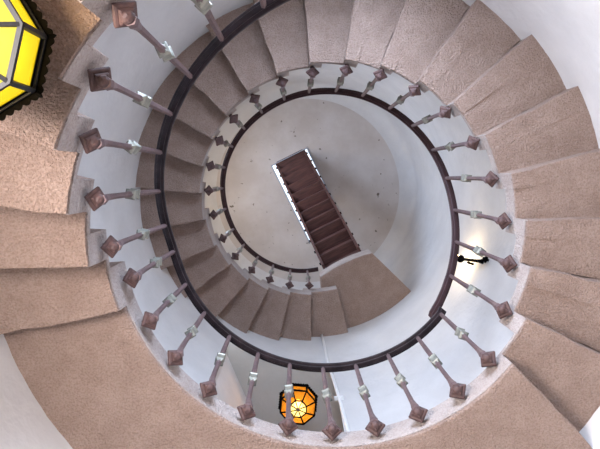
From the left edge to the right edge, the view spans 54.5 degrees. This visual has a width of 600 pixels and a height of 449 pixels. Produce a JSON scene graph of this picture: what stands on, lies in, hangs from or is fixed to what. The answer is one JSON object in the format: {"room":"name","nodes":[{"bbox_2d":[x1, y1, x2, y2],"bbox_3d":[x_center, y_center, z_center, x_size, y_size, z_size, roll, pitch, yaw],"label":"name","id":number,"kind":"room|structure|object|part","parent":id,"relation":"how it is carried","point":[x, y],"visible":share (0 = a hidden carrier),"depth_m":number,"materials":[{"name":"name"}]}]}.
{"room":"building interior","nodes":[
{"label":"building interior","id":0,"kind":"room"},
{"bbox_2d":[214,353,245,409],"bbox_3d":[-0.410,2.087,4.396,0.080,2.700,1.701,-23,-85,1],"label":"wall","id":1,"kind":"structure","parent":0,"point":[228,387],"depth_m":5.16,"materials":[{"name":"white paint"}]},
{"bbox_2d":[226,342,343,431],"bbox_3d":[0.103,2.068,5.673,0.928,0.120,2.367,-22,-85,1],"label":"ceiling","id":2,"kind":"structure","parent":0,"point":[272,378],"depth_m":5.57,"materials":[{"name":"grey paint"}]},
{"bbox_2d":[278,383,317,424],"bbox_3d":[-0.018,1.581,5.302,0.353,0.533,0.353,5,-85,-1],"label":"lantern","id":3,"kind":"object","parent":2,"relation":"hanging from","point":[304,401],"visible":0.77,"depth_m":5.21,"materials":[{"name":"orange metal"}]},
{"bbox_2d":[0,0,599,448],"bbox_3d":[0.070,-0.198,3.647,3.261,10.300,3.579,-34,-86,2],"label":"wall","id":4,"kind":"structure","parent":0,"point":[416,249],"depth_m":4.86,"materials":[{"name":"white paint"}]},
{"bbox_2d":[0,0,599,448],"bbox_3d":[0.167,0.008,2.752,3.309,8.060,3.309,-6,-85,0],"label":"spiral staircase","id":5,"kind":"structure","parent":4,"relation":"attached to","point":[70,324],"depth_m":2.94,"materials":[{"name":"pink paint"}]},
{"bbox_2d":[0,0,56,120],"bbox_3d":[-0.888,-0.487,1.619,0.419,0.475,0.419,15,-85,-2],"label":"hanging lantern","id":6,"kind":"object","parent":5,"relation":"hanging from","point":[26,39],"visible":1,"depth_m":1.59,"materials":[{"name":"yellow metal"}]},
{"bbox_2d":[79,0,517,440],"bbox_3d":[0.152,-0.120,4.258,2.036,6.568,2.041,-31,-86,2],"label":"stair railing","id":7,"kind":"object","parent":5,"relation":"on","point":[124,13],"visible":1,"depth_m":3.22,"materials":[{"name":"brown metal"}]},
{"bbox_3d":[-0.735,-0.292,2.047,0.080,0.088,0.079,-17,-85,1],"label":"foot plate","id":8,"kind":"part","parent":7,"relation":"part of","materials":[{"name":"metal"}]},
{"bbox_3d":[-0.794,-0.098,2.261,0.081,0.088,0.079,-30,-86,2],"label":"foot plate","id":9,"kind":"part","parent":7,"relation":"part of","materials":[{"name":"metal"}]},
{"bbox_3d":[-0.633,-0.464,1.853,0.080,0.088,0.075,-13,-85,1],"label":"foot plate","id":10,"kind":"part","parent":7,"relation":"part of","materials":[{"name":"metal"}]},
{"bbox_3d":[-0.804,0.097,2.480,0.079,0.088,0.079,-43,-86,3],"label":"foot plate","id":11,"kind":"part","parent":7,"relation":"part of","materials":[{"name":"metal"}]},
{"bbox_3d":[-0.501,-0.607,1.673,0.078,0.088,0.081,-7,-85,0],"label":"foot plate","id":12,"kind":"part","parent":7,"relation":"part of","materials":[{"name":"metal"}]},
{"bbox_3d":[-0.778,0.251,2.698,0.078,0.088,0.080,38,-87,-3],"label":"foot plate","id":13,"kind":"part","parent":7,"relation":"part of","materials":[{"name":"metal"}]},
{"bbox_3d":[-0.802,-0.146,2.795,0.049,0.120,0.049,9,-85,-1],"label":"knob","id":14,"kind":"part","parent":7,"relation":"part of","materials":[{"name":"silver metal"}]},
{"bbox_3d":[-0.742,-0.341,2.581,0.048,0.120,0.048,38,-87,-3],"label":"knob","id":15,"kind":"part","parent":7,"relation":"part of","materials":[{"name":"silver metal"}]},
{"bbox_3d":[-0.644,-0.510,2.385,0.048,0.120,0.048,26,-86,-3],"label":"knob","id":16,"kind":"part","parent":7,"relation":"part of","materials":[{"name":"silver metal"}]},
{"bbox_3d":[-0.813,0.050,3.013,0.048,0.120,0.048,13,-85,-2],"label":"knob","id":17,"kind":"part","parent":7,"relation":"part of","materials":[{"name":"silver metal"}]},
{"bbox_3d":[-0.705,0.447,2.726,0.078,0.088,0.080,14,-85,-2],"label":"foot plate","id":18,"kind":"part","parent":7,"relation":"part of","materials":[{"name":"metal"}]},
{"bbox_3d":[-0.788,0.208,3.188,0.048,0.120,0.048,1,-85,-1],"label":"knob","id":19,"kind":"part","parent":7,"relation":"part of","materials":[{"name":"silver metal"}]},
{"bbox_3d":[-0.511,-0.653,2.207,0.048,0.120,0.048,-24,-85,2],"label":"knob","id":20,"kind":"part","parent":7,"relation":"part of","materials":[{"name":"silver metal"}]},
{"bbox_3d":[-0.712,0.414,3.187,0.048,0.120,0.048,-43,-86,3],"label":"knob","id":21,"kind":"part","parent":7,"relation":"part of","materials":[{"name":"silver metal"}]},
{"bbox_3d":[-0.586,0.629,2.743,0.081,0.088,0.076,8,-85,-1],"label":"foot plate","id":22,"kind":"part","parent":7,"relation":"part of","materials":[{"name":"metal"}]},
{"bbox_3d":[-0.596,0.592,3.203,0.048,0.120,0.048,-31,-86,2],"label":"knob","id":23,"kind":"part","parent":7,"relation":"part of","materials":[{"name":"silver metal"}]},
{"bbox_3d":[-0.340,-0.769,2.020,0.048,0.120,0.048,43,-87,-4],"label":"knob","id":24,"kind":"part","parent":7,"relation":"part of","materials":[{"name":"silver metal"}]},
{"bbox_3d":[-0.822,-0.303,5.242,0.076,0.088,0.081,-36,-86,2],"label":"foot plate","id":25,"kind":"part","parent":7,"relation":"part of","materials":[{"name":"metal"}]},
{"bbox_3d":[-0.431,0.779,2.757,0.080,0.088,0.076,-5,-85,0],"label":"foot plate","id":26,"kind":"part","parent":7,"relation":"part of","materials":[{"name":"metal"}]},
{"bbox_3d":[-0.770,-0.506,5.016,0.079,0.089,0.075,-27,-86,2],"label":"foot plate","id":27,"kind":"part","parent":7,"relation":"part of","materials":[{"name":"metal"}]},
{"bbox_3d":[-0.821,-0.089,5.519,0.081,0.088,0.078,-45,-86,3],"label":"foot plate","id":28,"kind":"part","parent":7,"relation":"part of","materials":[{"name":"metal"}]},
{"bbox_3d":[-0.670,-0.693,4.830,0.075,0.089,0.080,-10,-85,0],"label":"foot plate","id":29,"kind":"part","parent":7,"relation":"part of","materials":[{"name":"metal"}]},
{"bbox_3d":[-0.441,0.743,3.217,0.048,0.120,0.048,12,-85,-1],"label":"knob","id":30,"kind":"part","parent":7,"relation":"part of","materials":[{"name":"silver metal"}]},
{"bbox_3d":[-0.756,0.140,5.699,0.079,0.088,0.081,29,-86,-3],"label":"foot plate","id":31,"kind":"part","parent":7,"relation":"part of","materials":[{"name":"metal"}]},
{"bbox_3d":[-0.532,-0.852,4.675,0.079,0.088,0.081,-7,-85,0],"label":"foot plate","id":32,"kind":"part","parent":7,"relation":"part of","materials":[{"name":"metal"}]},
{"bbox_3d":[-0.648,0.322,5.838,0.081,0.088,0.075,11,-85,-1],"label":"foot plate","id":33,"kind":"part","parent":7,"relation":"part of","materials":[{"name":"metal"}]},
{"bbox_3d":[-0.253,0.890,2.765,0.080,0.088,0.080,-14,-85,1],"label":"foot plate","id":34,"kind":"part","parent":7,"relation":"part of","materials":[{"name":"metal"}]},
{"bbox_3d":[-0.501,0.470,6.022,0.075,0.088,0.081,-5,-85,0],"label":"foot plate","id":35,"kind":"part","parent":7,"relation":"part of","materials":[{"name":"metal"}]},
{"bbox_3d":[-0.261,0.855,3.228,0.048,0.120,0.048,10,-85,-1],"label":"knob","id":36,"kind":"part","parent":7,"relation":"part of","materials":[{"name":"silver metal"}]},
{"bbox_3d":[-0.355,-0.975,4.517,0.078,0.088,0.079,18,-86,-2],"label":"foot plate","id":37,"kind":"part","parent":7,"relation":"part of","materials":[{"name":"metal"}]},
{"bbox_3d":[-0.318,0.587,6.172,0.080,0.088,0.079,-12,-85,1],"label":"foot plate","id":38,"kind":"part","parent":7,"relation":"part of","materials":[{"name":"metal"}]},
{"bbox_3d":[-0.137,-1.056,4.322,0.077,0.089,0.078,31,-86,-3],"label":"foot plate","id":39,"kind":"part","parent":7,"relation":"part of","materials":[{"name":"metal"}]},
{"bbox_3d":[-0.054,0.959,2.774,0.080,0.088,0.077,-28,-86,2],"label":"foot plate","id":40,"kind":"part","parent":7,"relation":"part of","materials":[{"name":"metal"}]},
{"bbox_3d":[-0.062,0.925,3.235,0.048,0.120,0.048,-9,-85,0],"label":"knob","id":41,"kind":"part","parent":7,"relation":"part of","materials":[{"name":"silver metal"}]},
{"bbox_3d":[-0.115,0.655,6.302,0.076,0.090,0.077,-33,-86,2],"label":"foot plate","id":42,"kind":"part","parent":7,"relation":"part of","materials":[{"name":"metal"}]},
{"bbox_3d":[-0.077,0.095,2.909,1.491,1.629,2.017,-22,-85,1],"label":"handrail","id":43,"kind":"part","parent":7,"relation":"part of","materials":[{"name":"black metal"}]},
{"bbox_3d":[0.100,0.677,6.446,0.080,0.088,0.076,44,-87,-4],"label":"foot plate","id":44,"kind":"part","parent":7,"relation":"part of","materials":[{"name":"metal"}]},
{"bbox_3d":[0.084,-1.133,4.666,0.048,0.120,0.048,5,-85,-1],"label":"knob","id":45,"kind":"part","parent":7,"relation":"part of","materials":[{"name":"silver metal"}]},
{"bbox_3d":[0.092,-1.085,4.150,0.081,0.088,0.076,39,-87,-3],"label":"foot plate","id":46,"kind":"part","parent":7,"relation":"part of","materials":[{"name":"metal"}]},
{"bbox_3d":[0.148,0.951,3.239,0.048,0.120,0.048,-22,-85,1],"label":"knob","id":47,"kind":"part","parent":7,"relation":"part of","materials":[{"name":"silver metal"}]},
{"bbox_3d":[0.155,0.985,2.776,0.080,0.088,0.080,-39,-86,3],"label":"foot plate","id":48,"kind":"part","parent":7,"relation":"part of","materials":[{"name":"metal"}]},
{"bbox_3d":[0.144,-0.232,5.620,2.017,3.835,2.017,0,-85,0],"label":"handrail","id":49,"kind":"part","parent":7,"relation":"part of","materials":[{"name":"brown metal"}]},
{"bbox_3d":[0.314,-1.109,4.520,0.049,0.120,0.049,9,-85,-1],"label":"knob","id":50,"kind":"part","parent":7,"relation":"part of","materials":[{"name":"silver metal"}]},
{"bbox_3d":[0.314,-1.062,4.002,0.077,0.088,0.081,-27,-86,2],"label":"foot plate","id":51,"kind":"part","parent":7,"relation":"part of","materials":[{"name":"metal"}]},
{"bbox_3d":[0.356,0.932,3.239,0.048,0.120,0.048,-30,-86,2],"label":"knob","id":52,"kind":"part","parent":7,"relation":"part of","materials":[{"name":"silver metal"}]},
{"bbox_3d":[0.527,-1.035,4.357,0.048,0.120,0.048,14,-85,-2],"label":"knob","id":53,"kind":"part","parent":7,"relation":"part of","materials":[{"name":"silver metal"}]},
{"bbox_3d":[0.362,0.965,2.777,0.079,0.088,0.080,39,-87,-3],"label":"foot plate","id":54,"kind":"part","parent":7,"relation":"part of","materials":[{"name":"metal"}]},
{"bbox_3d":[0.532,-0.987,3.839,0.081,0.088,0.078,-31,-86,2],"label":"foot plate","id":55,"kind":"part","parent":7,"relation":"part of","materials":[{"name":"metal"}]},
{"bbox_3d":[0.736,-0.909,4.259,0.048,0.120,0.048,26,-86,-2],"label":"knob","id":56,"kind":"part","parent":7,"relation":"part of","materials":[{"name":"silver metal"}]},
{"bbox_3d":[0.561,0.867,3.235,0.048,0.120,0.048,44,-87,-4],"label":"knob","id":57,"kind":"part","parent":7,"relation":"part of","materials":[{"name":"silver metal"}]},
{"bbox_3d":[0.740,-0.861,3.741,0.080,0.088,0.079,-15,-85,1],"label":"foot plate","id":58,"kind":"part","parent":7,"relation":"part of","materials":[{"name":"metal"}]},
{"bbox_3d":[0.566,0.900,2.772,0.080,0.088,0.080,27,-86,-3],"label":"foot plate","id":59,"kind":"part","parent":7,"relation":"part of","materials":[{"name":"metal"}]},
{"bbox_3d":[0.902,-0.745,4.133,0.048,0.120,0.048,-27,-86,2],"label":"knob","id":60,"kind":"part","parent":7,"relation":"part of","materials":[{"name":"silver metal"}]},
{"bbox_3d":[0.749,0.756,3.232,0.049,0.120,0.049,-37,-86,2],"label":"knob","id":61,"kind":"part","parent":7,"relation":"part of","materials":[{"name":"silver metal"}]},
{"bbox_3d":[0.901,-0.701,3.615,0.080,0.088,0.080,10,-85,-1],"label":"foot plate","id":62,"kind":"part","parent":7,"relation":"part of","materials":[{"name":"metal"}]},
{"bbox_3d":[1.034,-0.535,4.001,0.048,0.120,0.048,-40,-86,3],"label":"knob","id":63,"kind":"part","parent":7,"relation":"part of","materials":[{"name":"silver metal"}]},
{"bbox_3d":[0.751,0.788,2.773,0.076,0.089,0.078,11,-85,-1],"label":"foot plate","id":64,"kind":"part","parent":7,"relation":"part of","materials":[{"name":"metal"}]},
{"bbox_3d":[0.903,0.611,3.259,0.048,0.120,0.048,16,-86,-2],"label":"knob","id":65,"kind":"part","parent":7,"relation":"part of","materials":[{"name":"silver metal"}]},
{"bbox_3d":[1.113,-0.309,3.901,0.048,0.120,0.048,8,-85,-1],"label":"knob","id":66,"kind":"part","parent":7,"relation":"part of","materials":[{"name":"silver metal"}]},
{"bbox_3d":[1.033,-0.487,3.487,0.076,0.089,0.078,15,-86,-2],"label":"foot plate","id":67,"kind":"part","parent":7,"relation":"part of","materials":[{"name":"metal"}]},
{"bbox_3d":[1.035,0.394,3.474,0.048,0.120,0.048,30,-86,-3],"label":"knob","id":68,"kind":"part","parent":7,"relation":"part of","materials":[{"name":"silver metal"}]},
{"bbox_3d":[1.139,-0.063,3.771,0.049,0.120,0.049,1,-85,-1],"label":"knob","id":69,"kind":"part","parent":7,"relation":"part of","materials":[{"name":"silver metal"}]},
{"bbox_3d":[1.113,0.167,3.620,0.048,0.120,0.048,34,-86,-3],"label":"knob","id":70,"kind":"part","parent":7,"relation":"part of","materials":[{"name":"silver metal"}]},
{"bbox_3d":[0.901,0.649,2.795,0.079,0.088,0.080,-11,-85,0],"label":"foot plate","id":71,"kind":"part","parent":7,"relation":"part of","materials":[{"name":"metal"}]},
{"bbox_3d":[1.112,-0.268,3.384,0.078,0.088,0.081,39,-87,-3],"label":"foot plate","id":72,"kind":"part","parent":7,"relation":"part of","materials":[{"name":"metal"}]},
{"bbox_3d":[1.034,0.432,2.961,0.074,0.089,0.080,-17,-85,1],"label":"foot plate","id":73,"kind":"part","parent":7,"relation":"part of","materials":[{"name":"metal"}]},
{"bbox_3d":[1.138,-0.023,3.253,0.080,0.088,0.078,-37,-86,3],"label":"foot plate","id":74,"kind":"part","parent":7,"relation":"part of","materials":[{"name":"metal"}]},
{"bbox_3d":[1.112,0.212,3.102,0.078,0.088,0.081,-39,-86,3],"label":"foot plate","id":75,"kind":"part","parent":7,"relation":"part of","materials":[{"name":"metal"}]},
{"bbox_2d":[276,149,360,268],"bbox_3d":[0.088,-0.495,8.163,0.530,2.829,1.873,-26,-86,2],"label":"stair","id":76,"kind":"structure","parent":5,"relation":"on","point":[330,236],"depth_m":7.69,"materials":[{"name":"brown wood"}]},
{"bbox_2d":[321,334,349,431],"bbox_3d":[0.308,1.396,4.810,0.188,3.351,0.096,41,-87,-3],"label":"conduit pipe","id":77,"kind":"object","parent":4,"relation":"attached to","point":[338,397],"visible":0.65,"depth_m":4.74,"materials":[{"name":"white"}]},
{"bbox_2d":[458,255,488,264],"bbox_3d":[1.542,0.315,5.267,0.218,0.440,0.084,-7,-85,0],"label":"wall sconce","id":78,"kind":"object","parent":4,"relation":"attached to","point":[461,258],"visible":0.93,"depth_m":5.16,"materials":[{"name":"black metal"}]},
{"bbox_3d":[1.546,0.328,5.185,0.172,0.274,0.068,-13,-85,1],"label":"scroll arm","id":79,"kind":"part","parent":78,"relation":"part of","materials":[{"name":"black metal"}]},
{"bbox_2d":[216,99,398,281],"bbox_3d":[0.118,-0.501,8.850,2.768,0.120,2.768,0,-85,0],"label":"ceiling","id":80,"kind":"structure","parent":0,"point":[357,166],"depth_m":8.78,"materials":[{"name":"paint"}]},
{"bbox_2d":[271,148,330,242],"bbox_3d":[0.123,-0.445,8.850,0.612,0.160,1.301,-26,-86,2],"label":"trim","id":81,"kind":"structure","parent":80,"relation":"attached to","point":[305,148],"depth_m":8.76,"materials":[{"name":"grey"}]}
]}

